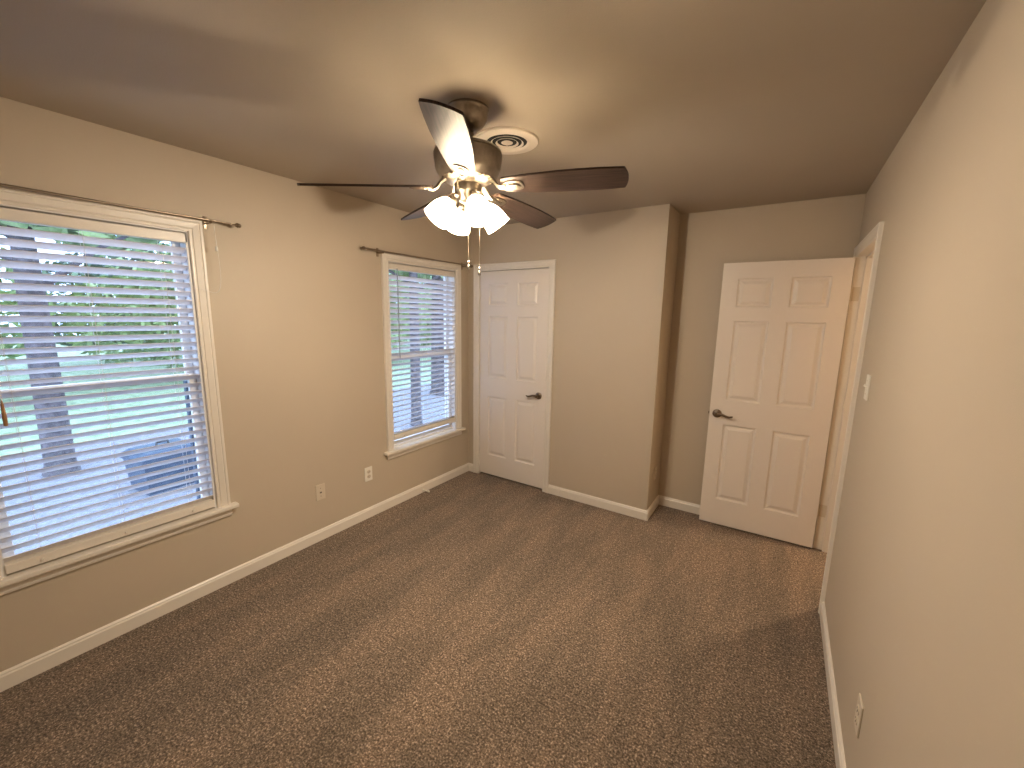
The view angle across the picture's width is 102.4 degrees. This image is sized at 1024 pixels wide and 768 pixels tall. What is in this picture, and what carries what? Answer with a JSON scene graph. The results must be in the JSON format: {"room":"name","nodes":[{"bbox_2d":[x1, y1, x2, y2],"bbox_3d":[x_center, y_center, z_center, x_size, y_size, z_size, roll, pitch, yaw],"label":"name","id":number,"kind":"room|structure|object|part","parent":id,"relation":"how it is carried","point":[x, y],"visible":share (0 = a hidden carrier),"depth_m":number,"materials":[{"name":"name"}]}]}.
{"room":"empty bedroom","nodes":[
{"label":"empty bedroom","id":0,"kind":"room"},
{"bbox_2d":[0,97,468,671],"bbox_3d":[-1.511,-0.061,2.721,0.130,2.456,4.668,7,11,33],"label":"wall","id":1,"kind":"structure","parent":0,"point":[296,310],"depth_m":2.54,"materials":[{"name":"paint"}]},
{"bbox_2d":[0,187,230,579],"bbox_3d":[-1.930,-0.018,1.946,0.020,1.611,0.932,7,11,33],"label":"trim","id":2,"kind":"structure","parent":1,"relation":"attached to","point":[8,196],"depth_m":2.20,"materials":[{"name":"beige paint"}]},
{"bbox_2d":[0,204,238,595],"bbox_3d":[-1.975,0.045,1.986,0.175,1.620,1.002,7,11,33],"label":"window","id":3,"kind":"structure","parent":1,"relation":"in","point":[11,582],"depth_m":2.13,"materials":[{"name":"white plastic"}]},
{"bbox_3d":[-1.998,0.367,2.052,0.028,0.772,0.774,7,11,33],"label":"sash","id":4,"kind":"part","parent":3,"relation":"part of","materials":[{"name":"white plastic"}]},
{"bbox_2d":[0,206,220,573],"bbox_3d":[-1.910,-0.022,2.005,0.128,1.580,0.910,8,12,38],"label":"window blind","id":5,"kind":"object","parent":3,"relation":"attached to","point":[33,557],"visible":0.97,"depth_m":1.93,"materials":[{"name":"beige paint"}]},
{"bbox_3d":[-2.111,0.051,1.735,0.055,1.434,0.002,7,11,33],"label":"ladder cord","id":6,"kind":"part","parent":5,"relation":"part of","materials":[{"name":"white fabric"}]},
{"bbox_3d":[-1.954,0.015,1.968,0.055,1.434,0.002,7,11,33],"label":"ladder cord","id":7,"kind":"part","parent":5,"relation":"part of","materials":[{"name":"white fabric"}]},
{"bbox_3d":[-1.965,0.743,2.089,0.050,0.042,0.780,7,11,33],"label":"rail","id":8,"kind":"part","parent":5,"relation":"part of","materials":[{"name":"beige paint"}]},
{"bbox_3d":[-1.798,-0.021,2.201,0.055,1.434,0.002,7,11,33],"label":"ladder cord","id":9,"kind":"part","parent":5,"relation":"part of","materials":[{"name":"white fabric"}]},
{"bbox_3d":[-1.646,-0.667,2.196,0.139,0.351,0.017,-5,11,-32],"label":"lift cord","id":10,"kind":"part","parent":5,"relation":"part of","materials":[{"name":"white fabric"}]},
{"bbox_3d":[-1.948,0.788,2.084,0.081,0.024,1.002,7,11,33],"label":"sill","id":11,"kind":"part","parent":3,"relation":"part of","materials":[{"name":"beige paint"}]},
{"bbox_3d":[-2.011,-0.363,1.947,0.028,0.776,0.774,7,11,33],"label":"sash","id":12,"kind":"part","parent":3,"relation":"part of","materials":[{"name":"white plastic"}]},
{"bbox_2d":[0,183,240,228],"bbox_3d":[-1.917,-0.797,1.757,0.082,0.065,1.368,7,11,33],"label":"curtain rod","id":13,"kind":"object","parent":1,"relation":"attached to","point":[205,224],"visible":1,"depth_m":1.86,"materials":[{"name":"gold metal"}]},
{"bbox_3d":[-2.041,-0.763,1.524,0.013,0.013,0.730,7,11,33],"label":"rod","id":14,"kind":"part","parent":13,"relation":"part of","materials":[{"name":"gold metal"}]},
{"bbox_3d":[-1.721,-0.839,2.002,0.010,0.014,0.630,7,11,33],"label":"rod","id":15,"kind":"part","parent":13,"relation":"part of","materials":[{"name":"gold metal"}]},
{"bbox_2d":[0,463,468,691],"bbox_3d":[-1.573,1.140,2.725,0.014,0.083,4.039,7,11,33],"label":"baseboard","id":16,"kind":"structure","parent":1,"relation":"attached to","point":[10,677],"depth_m":2.32,"materials":[{"name":"beige paint"}]},
{"bbox_2d":[315,483,325,500],"bbox_3d":[-1.377,0.778,2.961,0.010,0.115,0.070,7,11,33],"label":"phone jack","id":17,"kind":"object","parent":1,"relation":"attached to","point":[320,489],"visible":1,"depth_m":2.96,"materials":[{"name":"beige plastic"}]},
{"bbox_2d":[364,466,372,481],"bbox_3d":[-1.150,0.722,3.300,0.010,0.115,0.070,7,11,33],"label":"wall outlet","id":18,"kind":"object","parent":1,"relation":"attached to","point":[368,471],"visible":1,"depth_m":3.29,"materials":[{"name":"beige plastic"}]},
{"bbox_2d":[361,246,472,269],"bbox_3d":[-0.754,-1.062,3.495,0.082,0.065,1.263,7,11,33],"label":"curtain rod","id":19,"kind":"object","parent":1,"relation":"attached to","point":[362,247],"visible":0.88,"depth_m":3.28,"materials":[{"name":"gold metal"}]},
{"bbox_3d":[-0.864,-1.031,3.283,0.013,0.013,0.678,7,11,33],"label":"rod","id":20,"kind":"part","parent":19,"relation":"part of","materials":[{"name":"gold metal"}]},
{"bbox_3d":[-0.573,-1.100,3.717,0.010,0.014,0.578,7,11,33],"label":"rod","id":21,"kind":"part","parent":19,"relation":"part of","materials":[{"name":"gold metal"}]},
{"bbox_2d":[380,252,461,451],"bbox_3d":[-0.764,-0.289,3.687,0.020,1.611,0.933,7,11,33],"label":"trim","id":22,"kind":"structure","parent":1,"relation":"attached to","point":[385,257],"depth_m":3.42,"materials":[{"name":"beige paint"}]},
{"bbox_2d":[384,261,465,459],"bbox_3d":[-0.809,-0.226,3.727,0.175,1.620,1.003,7,11,33],"label":"window","id":23,"kind":"structure","parent":1,"relation":"in","point":[402,446],"depth_m":3.95,"materials":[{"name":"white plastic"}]},
{"bbox_3d":[-0.832,0.097,3.793,0.028,0.772,0.775,7,11,33],"label":"sash","id":24,"kind":"part","parent":23,"relation":"part of","materials":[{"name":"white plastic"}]},
{"bbox_2d":[388,262,455,439],"bbox_3d":[-0.782,-0.297,3.698,0.069,1.466,0.791,7,11,33],"label":"window blind","id":25,"kind":"object","parent":23,"relation":"attached to","point":[398,267],"visible":0.84,"depth_m":3.65,"materials":[{"name":"beige paint"}]},
{"bbox_3d":[-0.944,-0.254,3.469,0.055,1.365,0.002,7,11,33],"label":"ladder cord","id":26,"kind":"part","parent":25,"relation":"part of","materials":[{"name":"white fabric"}]},
{"bbox_3d":[-0.788,-0.290,3.703,0.055,1.365,0.002,7,11,33],"label":"ladder cord","id":27,"kind":"part","parent":25,"relation":"part of","materials":[{"name":"white fabric"}]},
{"bbox_3d":[-0.798,0.404,3.818,0.050,0.042,0.781,7,11,33],"label":"rail","id":28,"kind":"part","parent":25,"relation":"part of","materials":[{"name":"beige paint"}]},
{"bbox_3d":[-0.631,-0.326,3.936,0.055,1.365,0.002,7,11,33],"label":"ladder cord","id":29,"kind":"part","parent":25,"relation":"part of","materials":[{"name":"white fabric"}]},
{"bbox_3d":[-0.782,0.517,3.825,0.081,0.024,1.003,7,11,33],"label":"sill","id":30,"kind":"part","parent":23,"relation":"part of","materials":[{"name":"beige paint"}]},
{"bbox_3d":[-0.845,-0.634,3.688,0.028,0.776,0.775,7,11,33],"label":"sash","id":31,"kind":"part","parent":23,"relation":"part of","materials":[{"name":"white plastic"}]},
{"bbox_2d":[0,471,835,767],"bbox_3d":[0.497,1.386,2.076,4.480,0.120,5.450,7,11,33],"label":"floor","id":32,"kind":"structure","parent":0,"point":[475,620],"depth_m":1.99,"materials":[{"name":"brown carpet"}]},
{"bbox_2d":[0,0,986,228],"bbox_3d":[0.540,-1.154,1.652,4.480,0.120,5.450,7,11,33],"label":"ceiling","id":33,"kind":"structure","parent":0,"point":[705,105],"depth_m":1.46,"materials":[{"name":"paint"}]},
{"bbox_2d":[297,98,628,275],"bbox_3d":[-0.152,-0.790,1.737,1.228,0.650,1.199,7,11,33],"label":"ceiling fan","id":34,"kind":"object","parent":33,"relation":"hanging from","point":[469,164],"visible":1,"depth_m":1.61,"materials":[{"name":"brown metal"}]},
{"bbox_3d":[-0.556,-0.764,1.583,0.492,0.009,0.133,-8,27,-17],"label":"blade","id":35,"kind":"part","parent":34,"relation":"part of","materials":[{"name":"brown wood"}]},
{"bbox_3d":[-0.408,-0.864,2.023,0.133,0.008,0.492,-23,20,-31],"label":"blade","id":36,"kind":"part","parent":34,"relation":"part of","materials":[{"name":"brown wood"}]},
{"bbox_3d":[-0.297,-0.698,1.670,0.114,0.128,0.120,7,11,33],"label":"lamp shade","id":37,"kind":"part","parent":34,"relation":"part of","materials":[{"name":"white glass"}]},
{"bbox_3d":[-0.185,-0.761,1.310,0.133,0.008,0.492,16,8,-2],"label":"blade","id":38,"kind":"part","parent":34,"relation":"part of","materials":[{"name":"brown wood"}]},
{"bbox_3d":[-0.247,-0.756,1.684,0.052,0.060,0.060,7,11,33],"label":"lamp arm","id":39,"kind":"part","parent":34,"relation":"part of","materials":[{"name":"silver metal"}]},
{"bbox_3d":[-0.234,-0.724,1.833,0.120,0.128,0.114,7,11,33],"label":"lamp shade","id":40,"kind":"part","parent":34,"relation":"part of","materials":[{"name":"white glass"}]},
{"bbox_3d":[-0.211,-0.771,1.775,0.060,0.060,0.052,7,11,33],"label":"lamp arm","id":41,"kind":"part","parent":34,"relation":"part of","materials":[{"name":"silver metal"}]},
{"bbox_3d":[-0.188,-0.662,1.777,0.005,0.248,0.013,0,10,-5],"label":"pull chain","id":42,"kind":"part","parent":34,"relation":"part of","materials":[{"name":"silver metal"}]},
{"bbox_3d":[-0.154,-0.749,1.648,0.060,0.060,0.052,7,11,33],"label":"lamp arm","id":43,"kind":"part","parent":34,"relation":"part of","materials":[{"name":"silver metal"}]},
{"bbox_3d":[-0.141,-0.637,1.729,0.013,0.280,0.005,2,10,4],"label":"pull chain","id":44,"kind":"part","parent":34,"relation":"part of","materials":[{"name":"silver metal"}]},
{"bbox_3d":[-0.133,-0.685,1.609,0.120,0.128,0.114,7,11,33],"label":"lamp shade","id":45,"kind":"part","parent":34,"relation":"part of","materials":[{"name":"white glass"}]},
{"bbox_3d":[-0.070,-0.711,1.772,0.114,0.128,0.120,7,11,33],"label":"lamp shade","id":46,"kind":"part","parent":34,"relation":"part of","materials":[{"name":"white glass"}]},
{"bbox_3d":[0.050,-0.843,2.022,0.133,0.008,0.492,-11,-3,36],"label":"blade","id":47,"kind":"part","parent":34,"relation":"part of","materials":[{"name":"brown wood"}]},
{"bbox_3d":[0.196,-0.782,1.586,0.492,0.008,0.133,5,-5,17],"label":"blade","id":48,"kind":"part","parent":34,"relation":"part of","materials":[{"name":"brown wood"}]},
{"bbox_2d":[476,127,538,154],"bbox_3d":[-0.024,-1.138,1.954,0.300,0.030,0.300,7,11,33],"label":"ceiling vent","id":49,"kind":"object","parent":33,"relation":"in","point":[510,140],"visible":0.91,"depth_m":1.91,"materials":[{"name":"white metal"}]},
{"bbox_2d":[468,204,680,509],"bbox_3d":[0.441,-0.215,3.841,1.877,2.456,0.369,7,11,33],"label":"wall","id":50,"kind":"structure","parent":0,"point":[616,270],"depth_m":3.41,"materials":[{"name":"paint"}]},
{"bbox_2d":[479,268,548,488],"bbox_3d":[-0.017,-0.043,3.945,0.766,2.030,0.091,7,11,33],"label":"door","id":51,"kind":"structure","parent":50,"relation":"in","point":[513,303],"depth_m":3.94,"materials":[{"name":"beige paint"}]},
{"bbox_2d":[473,259,555,492],"bbox_3d":[0.017,-0.076,3.983,0.895,2.120,0.140,7,11,33],"label":"trim","id":52,"kind":"structure","parent":50,"relation":"attached to","point":[551,263],"depth_m":3.83,"materials":[{"name":"beige paint"}]},
{"bbox_2d":[469,463,699,520],"bbox_3d":[0.891,1.015,3.722,3.015,0.083,0.383,7,11,33],"label":"baseboard","id":53,"kind":"structure","parent":50,"relation":"attached to","point":[627,510],"depth_m":3.57,"materials":[{"name":"beige paint"}]},
{"bbox_2d":[658,194,865,504],"bbox_3d":[1.107,-0.181,3.703,3.145,2.456,0.130,7,11,33],"label":"wall","id":54,"kind":"structure","parent":0,"point":[825,228],"depth_m":3.25,"materials":[{"name":"paint"}]},
{"bbox_2d":[699,257,854,547],"bbox_3d":[1.882,0.146,3.026,0.779,2.030,0.147,7,11,32],"label":"door","id":55,"kind":"structure","parent":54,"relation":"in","point":[780,333],"depth_m":2.99,"materials":[{"name":"beige paint"}]},
{"bbox_3d":[1.592,0.229,3.196,0.066,0.066,0.014,7,11,32],"label":"handle","id":56,"kind":"part","parent":55,"relation":"part of","materials":[{"name":"silver metal"}]},
{"bbox_3d":[1.615,0.243,3.133,0.120,0.033,0.015,7,11,32],"label":"lever","id":57,"kind":"part","parent":55,"relation":"part of","materials":[{"name":"silver metal"}]},
{"bbox_2d":[825,0,1023,767],"bbox_3d":[1.075,0.276,0.962,0.130,2.456,4.538,7,11,33],"label":"wall","id":58,"kind":"structure","parent":0,"point":[924,597],"depth_m":0.99,"materials":[{"name":"paint"}]},
{"bbox_2d":[819,601,845,767],"bbox_3d":[0.783,1.488,0.879,0.014,0.083,3.507,7,11,33],"label":"baseboard","id":59,"kind":"structure","parent":58,"relation":"attached to","point":[840,762],"depth_m":1.76,"materials":[{"name":"beige paint"}]},
{"bbox_2d":[812,221,884,612],"bbox_3d":[2.065,0.210,2.489,0.150,2.117,0.890,7,11,33],"label":"trim","id":60,"kind":"structure","parent":58,"relation":"attached to","point":[866,253],"depth_m":2.72,"materials":[{"name":"beige paint"}]},
{"bbox_2d":[854,693,863,738],"bbox_3d":[1.156,1.106,1.375,0.010,0.115,0.070,7,11,33],"label":"wall outlet","id":61,"kind":"object","parent":58,"relation":"attached to","point":[859,711],"visible":1,"depth_m":1.36,"materials":[{"name":"beige plastic"}]},
{"bbox_2d":[864,374,870,400],"bbox_3d":[1.619,0.015,1.883,0.018,0.115,0.070,7,11,33],"label":"light switch","id":62,"kind":"object","parent":58,"relation":"attached to","point":[868,380],"visible":1,"depth_m":1.86,"materials":[{"name":"beige plastic"}]},
{"label":"outside","id":63,"kind":"structure","parent":0,"visible":0},
{"bbox_2d":[0,333,430,455],"bbox_3d":[-15.847,-1.917,22.250,34.400,0.200,70.000,7,11,33],"label":"ground","id":64,"kind":"structure","parent":63,"point":[77,353],"depth_m":8.85,"materials":[{"name":"green plant"}]},
{"bbox_2d":[0,247,56,365],"bbox_3d":[-11.377,-1.947,6.774,3.927,5.149,5.055,7,11,33],"label":"tree","id":65,"kind":"object","parent":64,"relation":"on","point":[19,345],"visible":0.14,"depth_m":8.08,"materials":[{"name":"green plant"}]},
{"bbox_2d":[13,242,180,356],"bbox_3d":[-13.305,-4.290,15.052,5.269,6.977,6.959,7,11,33],"label":"tree","id":66,"kind":"object","parent":64,"relation":"on","point":[149,251],"visible":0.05,"depth_m":13.53,"materials":[{"name":"green plant"}]},
{"bbox_2d":[58,241,182,368],"bbox_3d":[-9.116,-2.697,11.562,3.875,5.127,5.115,7,11,33],"label":"tree","id":67,"kind":"object","parent":64,"relation":"on","point":[83,343],"visible":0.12,"depth_m":10.44,"materials":[{"name":"green plant"}]},
{"bbox_2d":[389,273,429,347],"bbox_3d":[-5.529,-3.289,15.500,3.908,5.116,5.133,7,11,33],"label":"tree","id":68,"kind":"object","parent":64,"relation":"on","point":[408,324],"visible":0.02,"depth_m":15.75,"materials":[{"name":"green plant"}]},
{"bbox_2d":[396,276,431,345],"bbox_3d":[-3.274,-4.080,20.317,3.853,5.165,5.149,7,11,33],"label":"tree","id":69,"kind":"object","parent":64,"relation":"on","point":[422,334],"visible":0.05,"depth_m":19.29,"materials":[{"name":"green plant"}]},
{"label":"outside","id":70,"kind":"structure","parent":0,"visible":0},
{"bbox_2d":[0,383,444,554],"bbox_3d":[0.768,0.172,11.444,5.460,0.198,70.000,7,11,33],"label":"patio","id":71,"kind":"structure","parent":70,"point":[106,444],"depth_m":4.44,"materials":[{"name":"grey concrete"}]},
{"bbox_2d":[0,220,160,476],"bbox_3d":[-5.475,-1.234,4.587,2.759,4.662,2.926,7,11,33],"label":"tree","id":72,"kind":"object","parent":71,"relation":"on","point":[2,223],"visible":0.03,"depth_m":4.63,"materials":[{"name":"plant"}]},
{"bbox_2d":[120,438,194,495],"bbox_3d":[-3.873,0.876,4.590,0.520,0.511,0.580,6,11,27],"label":"storage bin","id":73,"kind":"object","parent":71,"relation":"on","point":[149,453],"visible":0.49,"depth_m":4.42,"materials":[{"name":"blue plastic"}]},
{"bbox_3d":[-3.871,0.729,4.566,0.520,0.090,0.580,6,11,27],"label":"lid","id":74,"kind":"part","parent":73,"relation":"part of","materials":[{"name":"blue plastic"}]},
{"bbox_3d":[-3.870,0.656,4.553,0.024,0.063,0.144,6,11,27],"label":"handle","id":75,"kind":"part","parent":73,"relation":"part of","materials":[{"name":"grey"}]},
{"bbox_2d":[183,380,200,498],"bbox_3d":[-2.435,0.673,3.194,0.080,1.420,0.080,7,11,33],"label":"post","id":76,"kind":"object","parent":71,"relation":"on","point":[192,444],"visible":0.11,"depth_m":3.13,"materials":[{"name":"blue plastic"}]},
{"bbox_2d":[389,270,442,425],"bbox_3d":[-1.593,-1.548,6.898,2.761,4.649,2.759,7,11,33],"label":"tree","id":77,"kind":"object","parent":71,"relation":"on","point":[415,275],"visible":0.02,"depth_m":7.08,"materials":[{"name":"plant"}]},
{"bbox_2d":[389,270,444,395],"bbox_3d":[-1.570,-2.034,9.861,2.803,4.632,2.838,7,11,33],"label":"tree","id":78,"kind":"object","parent":71,"relation":"on","point":[400,273],"visible":0.02,"depth_m":9.81,"materials":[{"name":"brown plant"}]}
]}

